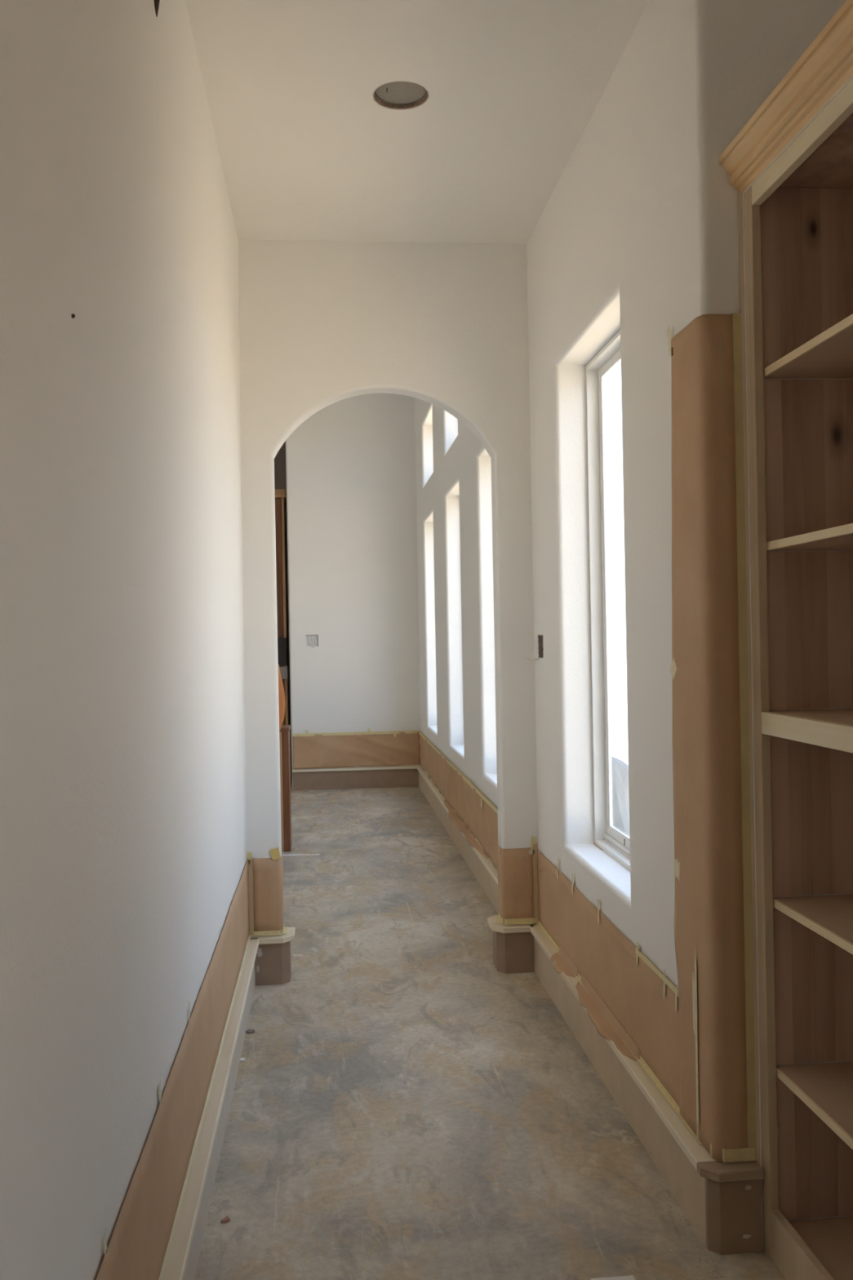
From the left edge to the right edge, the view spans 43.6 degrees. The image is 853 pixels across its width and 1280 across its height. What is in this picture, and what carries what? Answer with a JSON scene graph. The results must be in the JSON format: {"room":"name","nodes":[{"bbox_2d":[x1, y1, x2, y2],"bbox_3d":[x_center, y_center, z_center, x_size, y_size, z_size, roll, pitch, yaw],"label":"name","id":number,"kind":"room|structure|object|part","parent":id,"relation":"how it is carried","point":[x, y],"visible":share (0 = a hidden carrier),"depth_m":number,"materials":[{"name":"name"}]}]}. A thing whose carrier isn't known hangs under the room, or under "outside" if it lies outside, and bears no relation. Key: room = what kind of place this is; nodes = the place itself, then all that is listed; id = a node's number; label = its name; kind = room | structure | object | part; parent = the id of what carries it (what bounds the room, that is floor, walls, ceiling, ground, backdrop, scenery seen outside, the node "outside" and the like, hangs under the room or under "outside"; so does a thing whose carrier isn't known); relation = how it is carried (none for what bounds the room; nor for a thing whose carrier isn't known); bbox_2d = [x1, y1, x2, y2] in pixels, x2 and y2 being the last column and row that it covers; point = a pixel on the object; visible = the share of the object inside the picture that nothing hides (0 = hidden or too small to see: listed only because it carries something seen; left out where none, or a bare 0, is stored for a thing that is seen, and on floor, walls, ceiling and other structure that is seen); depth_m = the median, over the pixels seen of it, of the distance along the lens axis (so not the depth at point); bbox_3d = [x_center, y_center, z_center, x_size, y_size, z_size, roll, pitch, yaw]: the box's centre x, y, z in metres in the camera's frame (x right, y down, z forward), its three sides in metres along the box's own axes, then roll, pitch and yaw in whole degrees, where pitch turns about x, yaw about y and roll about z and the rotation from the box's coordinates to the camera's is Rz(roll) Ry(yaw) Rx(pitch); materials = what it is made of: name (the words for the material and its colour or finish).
{"room":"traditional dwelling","nodes":[
{"label":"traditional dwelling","id":0,"kind":"room"},
{"bbox_2d":[0,0,246,1279],"bbox_3d":[-0.484,-0.114,0.870,0.136,3.050,7.022,-1,0,-5],"label":"wall","id":1,"kind":"structure","parent":0,"point":[123,808],"depth_m":1.64,"materials":[{"name":"paint"}]},
{"bbox_2d":[153,0,159,17],"bbox_3d":[-0.566,-1.373,2.191,0.043,0.166,0.028,-1,0,-27],"label":"stub","id":2,"kind":"object","parent":1,"relation":"attached to","point":[156,2],"visible":1,"depth_m":2.20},
{"bbox_2d":[95,858,250,1279],"bbox_3d":[-0.410,1.033,0.975,0.008,0.357,6.818,-1,0,-5],"label":"kraft paper","id":3,"kind":"object","parent":1,"relation":"attached to","point":[139,1247],"visible":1,"depth_m":2.30,"materials":[{"name":"brown paper"}]},
{"bbox_2d":[162,937,258,1279],"bbox_3d":[-0.385,1.312,0.914,0.049,0.195,6.892,-1,0,-5],"label":"baseboard","id":4,"kind":"structure","parent":1,"relation":"attached to","point":[185,1248],"depth_m":2.68,"materials":[{"name":"brown wood"}]},
{"bbox_2d":[278,663,284,730],"bbox_3d":[-0.631,0.244,4.529,0.020,0.285,0.073,-1,0,31],"label":"paper scrap","id":5,"kind":"object","parent":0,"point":[281,690],"visible":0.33,"depth_m":4.54,"materials":[{"name":"orange paper"}]},
{"bbox_2d":[274,440,291,759],"bbox_3d":[-2.896,-0.566,12.460,2.970,4.000,0.150,-1,0,-5],"label":"wall","id":6,"kind":"structure","parent":0,"point":[280,473],"depth_m":12.50,"materials":[{"name":"paint"}]},
{"bbox_2d":[285,393,420,790],"bbox_3d":[-0.672,-0.654,10.116,1.269,4.100,0.130,-1,0,-5],"label":"wall","id":7,"kind":"structure","parent":0,"point":[350,466],"depth_m":10.05,"materials":[{"name":"paint"}]},
{"bbox_2d":[306,635,318,647],"bbox_3d":[-1.075,0.010,10.024,0.116,0.116,0.024,-1,0,-5],"label":"outlet box","id":8,"kind":"object","parent":7,"relation":"attached to","point":[312,641],"visible":1,"depth_m":10.03,"materials":[{"name":"plastic"}]},
{"bbox_2d":[292,765,418,791],"bbox_3d":[-0.664,1.299,10.027,1.182,0.195,0.049,-1,0,-5],"label":"baseboard","id":9,"kind":"structure","parent":7,"relation":"attached to","point":[404,775],"depth_m":10.02,"materials":[{"name":"brown wood"}]},
{"bbox_2d":[292,728,420,768],"bbox_3d":[-0.657,1.012,10.035,1.197,0.372,0.024,-1,0,-5],"label":"kraft paper","id":10,"kind":"object","parent":7,"relation":"attached to","point":[369,748],"visible":1,"depth_m":10.04,"materials":[{"name":"brown paper"}]},
{"bbox_2d":[238,239,537,931],"bbox_3d":[-1.580,-0.625,4.351,4.087,4.100,0.115,-1,0,-5],"label":"wall","id":11,"kind":"structure","parent":0,"point":[322,324],"depth_m":4.43,"materials":[{"name":"paint"}]},
{"bbox_2d":[247,847,287,936],"bbox_3d":[-0.659,1.039,4.424,0.152,0.378,0.123,-1,0,-5],"label":"kraft paper","id":12,"kind":"object","parent":11,"relation":"attached to","point":[265,875],"visible":1,"depth_m":4.38,"materials":[{"name":"brown paper"}]},
{"bbox_2d":[250,927,294,986],"bbox_3d":[-0.638,1.310,4.413,0.185,0.195,0.160,-1,0,-5],"label":"baseboard","id":13,"kind":"object","parent":11,"relation":"attached to","point":[273,962],"visible":0.87,"depth_m":4.35,"materials":[{"name":"brown wood"}]},
{"bbox_2d":[487,915,534,973],"bbox_3d":[0.356,1.291,4.532,0.172,0.195,0.213,-1,0,-5],"label":"baseboard","id":14,"kind":"object","parent":11,"relation":"attached to","point":[513,944],"visible":0.75,"depth_m":4.45,"materials":[{"name":"brown wood"}]},
{"bbox_2d":[495,835,538,924],"bbox_3d":[0.381,1.009,4.521,0.167,0.378,0.123,-1,0,-5],"label":"kraft paper","id":15,"kind":"object","parent":11,"relation":"attached to","point":[517,868],"visible":1,"depth_m":4.48,"materials":[{"name":"brown paper"}]},
{"bbox_2d":[185,0,649,244],"bbox_3d":[0.409,-1.731,0.908,2.050,0.150,7.132,-1,0,-5],"label":"ceiling","id":16,"kind":"structure","parent":0,"point":[307,151],"depth_m":3.30,"materials":[{"name":"paint"}]},
{"bbox_2d":[373,81,429,110],"bbox_3d":[-0.079,-1.721,3.236,0.172,0.141,0.171,-1,0,-5],"label":"recessed light","id":17,"kind":"object","parent":16,"relation":"in","point":[395,92],"visible":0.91,"depth_m":3.26,"materials":[{"name":"metal"}]},
{"bbox_2d":[194,760,786,1279],"bbox_3d":[-1.372,1.495,4.944,4.970,0.150,15.500,-1,0,-5],"label":"floor","id":18,"kind":"structure","parent":0,"point":[411,1107],"depth_m":3.17,"materials":[{"name":"concrete"}]},
{"bbox_2d":[220,1216,230,1222],"bbox_3d":[-0.487,1.405,2.584,0.016,0.007,0.022,-1,0,43],"label":"chip","id":19,"kind":"object","parent":18,"relation":"on","point":[226,1219],"visible":1,"depth_m":2.58,"materials":[{"name":"brown wood"}]},
{"bbox_2d":[245,1029,255,1033],"bbox_3d":[-0.633,1.405,3.830,0.029,0.006,0.035,-1,0,-35],"label":"chip","id":20,"kind":"object","parent":18,"relation":"on","point":[248,1031],"visible":1,"depth_m":3.83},
{"bbox_2d":[274,488,291,777],"bbox_3d":[-1.844,-0.022,10.655,0.948,2.880,0.640,-1,0,-5],"label":"tall cabinet","id":21,"kind":"object","parent":18,"relation":"on","point":[280,494],"visible":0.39,"depth_m":10.41,"materials":[{"name":"brown wood"}]},
{"bbox_3d":[-1.598,-0.702,10.404,0.378,1.330,0.025,-1,0,-5],"label":"door","id":22,"kind":"part","parent":21,"relation":"part of","materials":[{"name":"brown wood"}]},
{"bbox_3d":[-1.872,-1.422,10.662,0.948,0.080,0.620,-1,0,-5],"label":"cornice","id":23,"kind":"part","parent":21,"relation":"part of","materials":[{"name":"brown wood"}]},
{"bbox_3d":[-1.641,0.119,10.387,0.558,0.270,0.050,-1,0,-5],"label":"dark panel","id":24,"kind":"part","parent":21,"relation":"part of","materials":[{"name":"black"}]},
{"bbox_3d":[-1.634,0.324,10.383,0.562,0.120,0.060,-1,0,-5],"label":"grey panel","id":25,"kind":"part","parent":21,"relation":"part of","materials":[{"name":"grey"}]},
{"bbox_3d":[-1.568,0.858,10.407,0.378,0.910,0.025,-1,0,-5],"label":"door","id":26,"kind":"part","parent":21,"relation":"part of","materials":[{"name":"brown wood"}]},
{"bbox_2d":[279,724,292,852],"bbox_3d":[-1.266,1.003,7.194,0.698,0.822,0.280,-1,0,-5],"label":"base cabinet","id":27,"kind":"object","parent":18,"relation":"on","point":[284,733],"visible":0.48,"depth_m":7.09,"materials":[{"name":"brown wood"}]},
{"bbox_3d":[-0.937,1.008,7.104,0.040,0.800,0.020,-1,0,-5],"label":"panel","id":28,"kind":"part","parent":27,"relation":"part of","materials":[{"name":"brown wood"}]},
{"bbox_3d":[-0.927,1.007,7.226,0.006,0.800,0.258,-1,0,-5],"label":"edge trim","id":29,"kind":"part","parent":27,"relation":"part of","materials":[{"name":"brown wood"}]},
{"bbox_2d":[282,853,319,855],"bbox_3d":[-0.823,1.405,6.975,0.255,0.001,0.043,-1,0,3],"label":"paint streak","id":30,"kind":"object","parent":18,"relation":"on","point":[300,854],"visible":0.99,"depth_m":6.97,"materials":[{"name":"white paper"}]},
{"bbox_2d":[198,977,724,1278],"bbox_3d":[-0.009,1.396,3.188,1.150,0.003,2.349,-1,0,-5],"label":"grit","id":31,"kind":"object","parent":18,"relation":"on","point":[535,977],"visible":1,"depth_m":2.83,"materials":[{"name":"grey"}]},
{"bbox_2d":[590,1275,635,1279],"bbox_3d":[0.408,1.391,2.296,0.095,0.001,0.066,-1,0,-5],"label":"paper scrap","id":32,"kind":"object","parent":18,"relation":"on","point":[620,1277],"visible":1,"depth_m":2.32,"materials":[{"name":"white paper"}]},
{"bbox_2d":[719,0,852,1279],"bbox_3d":[0.963,0.138,1.728,0.408,2.488,1.462,-1,0,-5],"label":"bookcase","id":33,"kind":"object","parent":18,"relation":"on","point":[790,166],"visible":1,"depth_m":2.40,"materials":[{"name":"brown wood"}]},
{"bbox_3d":[0.745,0.182,2.434,0.020,2.405,0.014,-1,0,-5],"label":"scribe molding","id":34,"kind":"part","parent":33,"relation":"part of","materials":[{"name":"brown wood"}]},
{"bbox_3d":[0.776,-1.059,1.710,0.078,0.088,1.462,-1,0,-5],"label":"crown molding","id":35,"kind":"part","parent":33,"relation":"part of","materials":[{"name":"brown wood"}]},
{"bbox_3d":[0.796,-0.993,1.730,0.020,0.047,1.307,-1,0,-5],"label":"rail","id":36,"kind":"part","parent":33,"relation":"part of","materials":[{"name":"beige wood"}]},
{"bbox_3d":[0.840,1.329,1.734,0.020,0.112,1.307,-1,0,-5],"label":"rail","id":37,"kind":"part","parent":33,"relation":"part of","materials":[{"name":"brown wood"}]},
{"bbox_3d":[0.819,0.185,1.732,0.020,0.048,1.307,-1,0,-5],"label":"rail","id":38,"kind":"part","parent":33,"relation":"part of","materials":[{"name":"beige wood"}]},
{"bbox_3d":[0.976,-0.601,1.742,0.307,0.018,1.346,-1,0,-5],"label":"shelf","id":39,"kind":"part","parent":33,"relation":"part of","materials":[{"name":"beige wood"}]},
{"bbox_3d":[0.983,-0.213,1.742,0.307,0.018,1.346,-1,0,-5],"label":"shelf","id":40,"kind":"part","parent":33,"relation":"part of","materials":[{"name":"beige wood"}]},
{"bbox_3d":[0.986,0.170,1.743,0.316,0.024,1.346,-1,0,-5],"label":"shelf","id":41,"kind":"part","parent":33,"relation":"part of","materials":[{"name":"beige wood"}]},
{"bbox_3d":[0.998,0.587,1.744,0.307,0.018,1.346,-1,0,-5],"label":"shelf","id":42,"kind":"part","parent":33,"relation":"part of","materials":[{"name":"brown wood"}]},
{"bbox_3d":[1.005,0.966,1.745,0.307,0.018,1.346,-1,0,-5],"label":"shelf","id":43,"kind":"part","parent":33,"relation":"part of","materials":[{"name":"brown wood"}]},
{"bbox_3d":[0.964,-1.032,1.744,0.318,0.019,1.395,-1,0,-5],"label":"panel","id":44,"kind":"part","parent":33,"relation":"part of","materials":[{"name":"brown wood"}]},
{"bbox_2d":[414,0,776,988],"bbox_3d":[0.358,-0.666,6.342,0.183,4.100,7.837,-1,0,-5],"label":"wall","id":45,"kind":"structure","parent":0,"point":[637,235],"depth_m":3.19,"materials":[{"name":"paint"}]},
{"bbox_2d":[416,765,498,912],"bbox_3d":[0.184,1.288,7.368,0.049,0.195,5.502,-1,0,-5],"label":"baseboard","id":46,"kind":"structure","parent":45,"relation":"attached to","point":[482,868],"depth_m":6.70,"materials":[{"name":"brown wood"}]},
{"bbox_2d":[418,731,497,871],"bbox_3d":[0.171,1.020,7.346,0.060,0.369,5.503,-1,0,-5],"label":"kraft paper","id":47,"kind":"object","parent":45,"relation":"attached to","point":[474,815],"visible":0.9,"depth_m":6.79,"materials":[{"name":"brown paper"}]},
{"bbox_2d":[524,634,543,661],"bbox_3d":[0.477,0.032,4.386,0.074,0.108,0.184,-1,0,-22],"label":"switch box","id":48,"kind":"object","parent":45,"relation":"attached to","point":[540,652],"visible":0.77,"depth_m":4.38,"materials":[{"name":"grey plastic"}]},
{"bbox_2d":[586,329,630,870],"bbox_3d":[0.683,-0.132,3.571,0.071,1.791,0.867,-1,0,-5],"label":"window","id":49,"kind":"structure","parent":45,"relation":"in","point":[607,838],"depth_m":3.99,"materials":[{"name":"white plastic"}]},
{"bbox_3d":[0.706,-0.143,3.574,0.016,1.735,0.841,-1,0,-5],"label":"sash","id":50,"kind":"part","parent":49,"relation":"part of","materials":[{"name":"white plastic"}]},
{"bbox_2d":[536,849,702,1145],"bbox_3d":[0.531,1.017,3.493,0.061,0.378,1.976,-1,0,-5],"label":"kraft paper","id":51,"kind":"object","parent":45,"relation":"attached to","point":[630,1002],"visible":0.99,"depth_m":3.27,"materials":[{"name":"brown paper"}]},
{"bbox_2d":[528,924,717,1245],"bbox_3d":[0.548,1.289,3.461,0.049,0.195,2.052,-1,0,-5],"label":"baseboard","id":52,"kind":"structure","parent":45,"relation":"attached to","point":[673,1148],"depth_m":2.94,"materials":[{"name":"brown wood"}]},
{"bbox_2d":[666,312,756,1162],"bbox_3d":[0.639,0.213,2.543,0.085,1.987,0.285,-1,0,-26],"label":"kraft paper","id":53,"kind":"object","parent":45,"relation":"attached to","point":[713,904],"visible":1,"depth_m":2.43,"materials":[{"name":"brown paper"}]},
{"bbox_2d":[697,1160,764,1254],"bbox_3d":[0.689,1.289,2.416,0.135,0.195,0.054,-1,0,-5],"label":"baseboard","id":54,"kind":"structure","parent":45,"relation":"attached to","point":[732,1189],"depth_m":2.41,"materials":[{"name":"brown wood"}]},
{"bbox_2d":[774,0,846,86],"bbox_3d":[1.092,-0.147,2.535,0.550,3.050,0.120,-1,0,-5],"label":"wall","id":55,"kind":"structure","parent":0,"point":[797,23],"depth_m":2.45,"materials":[{"name":"paint"}]},
{"label":"outside","id":56,"kind":"structure","parent":0,"visible":0},
{"bbox_2d":[609,656,626,662],"bbox_3d":[25.744,3.926,155.565,200.000,5.357,55.000,-1,0,-5],"label":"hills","id":57,"kind":"structure","parent":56,"point":[612,660],"depth_m":150.74,"materials":[{"name":"white"}]},
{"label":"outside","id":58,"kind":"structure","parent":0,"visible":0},
{"bbox_2d":[609,662,628,764],"bbox_3d":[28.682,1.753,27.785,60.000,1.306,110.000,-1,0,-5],"label":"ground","id":59,"kind":"structure","parent":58,"point":[618,671],"depth_m":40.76,"materials":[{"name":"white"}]},
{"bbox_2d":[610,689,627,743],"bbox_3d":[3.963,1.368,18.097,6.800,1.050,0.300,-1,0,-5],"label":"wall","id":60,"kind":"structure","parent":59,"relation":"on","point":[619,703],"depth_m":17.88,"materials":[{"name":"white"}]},
{"bbox_2d":[611,755,630,837],"bbox_3d":[1.062,1.760,7.027,1.008,2.142,1.070,-1,0,-42],"label":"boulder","id":61,"kind":"object","parent":59,"relation":"on","point":[620,769],"visible":0.02,"depth_m":6.64,"materials":[{"name":"stone"}]}
]}

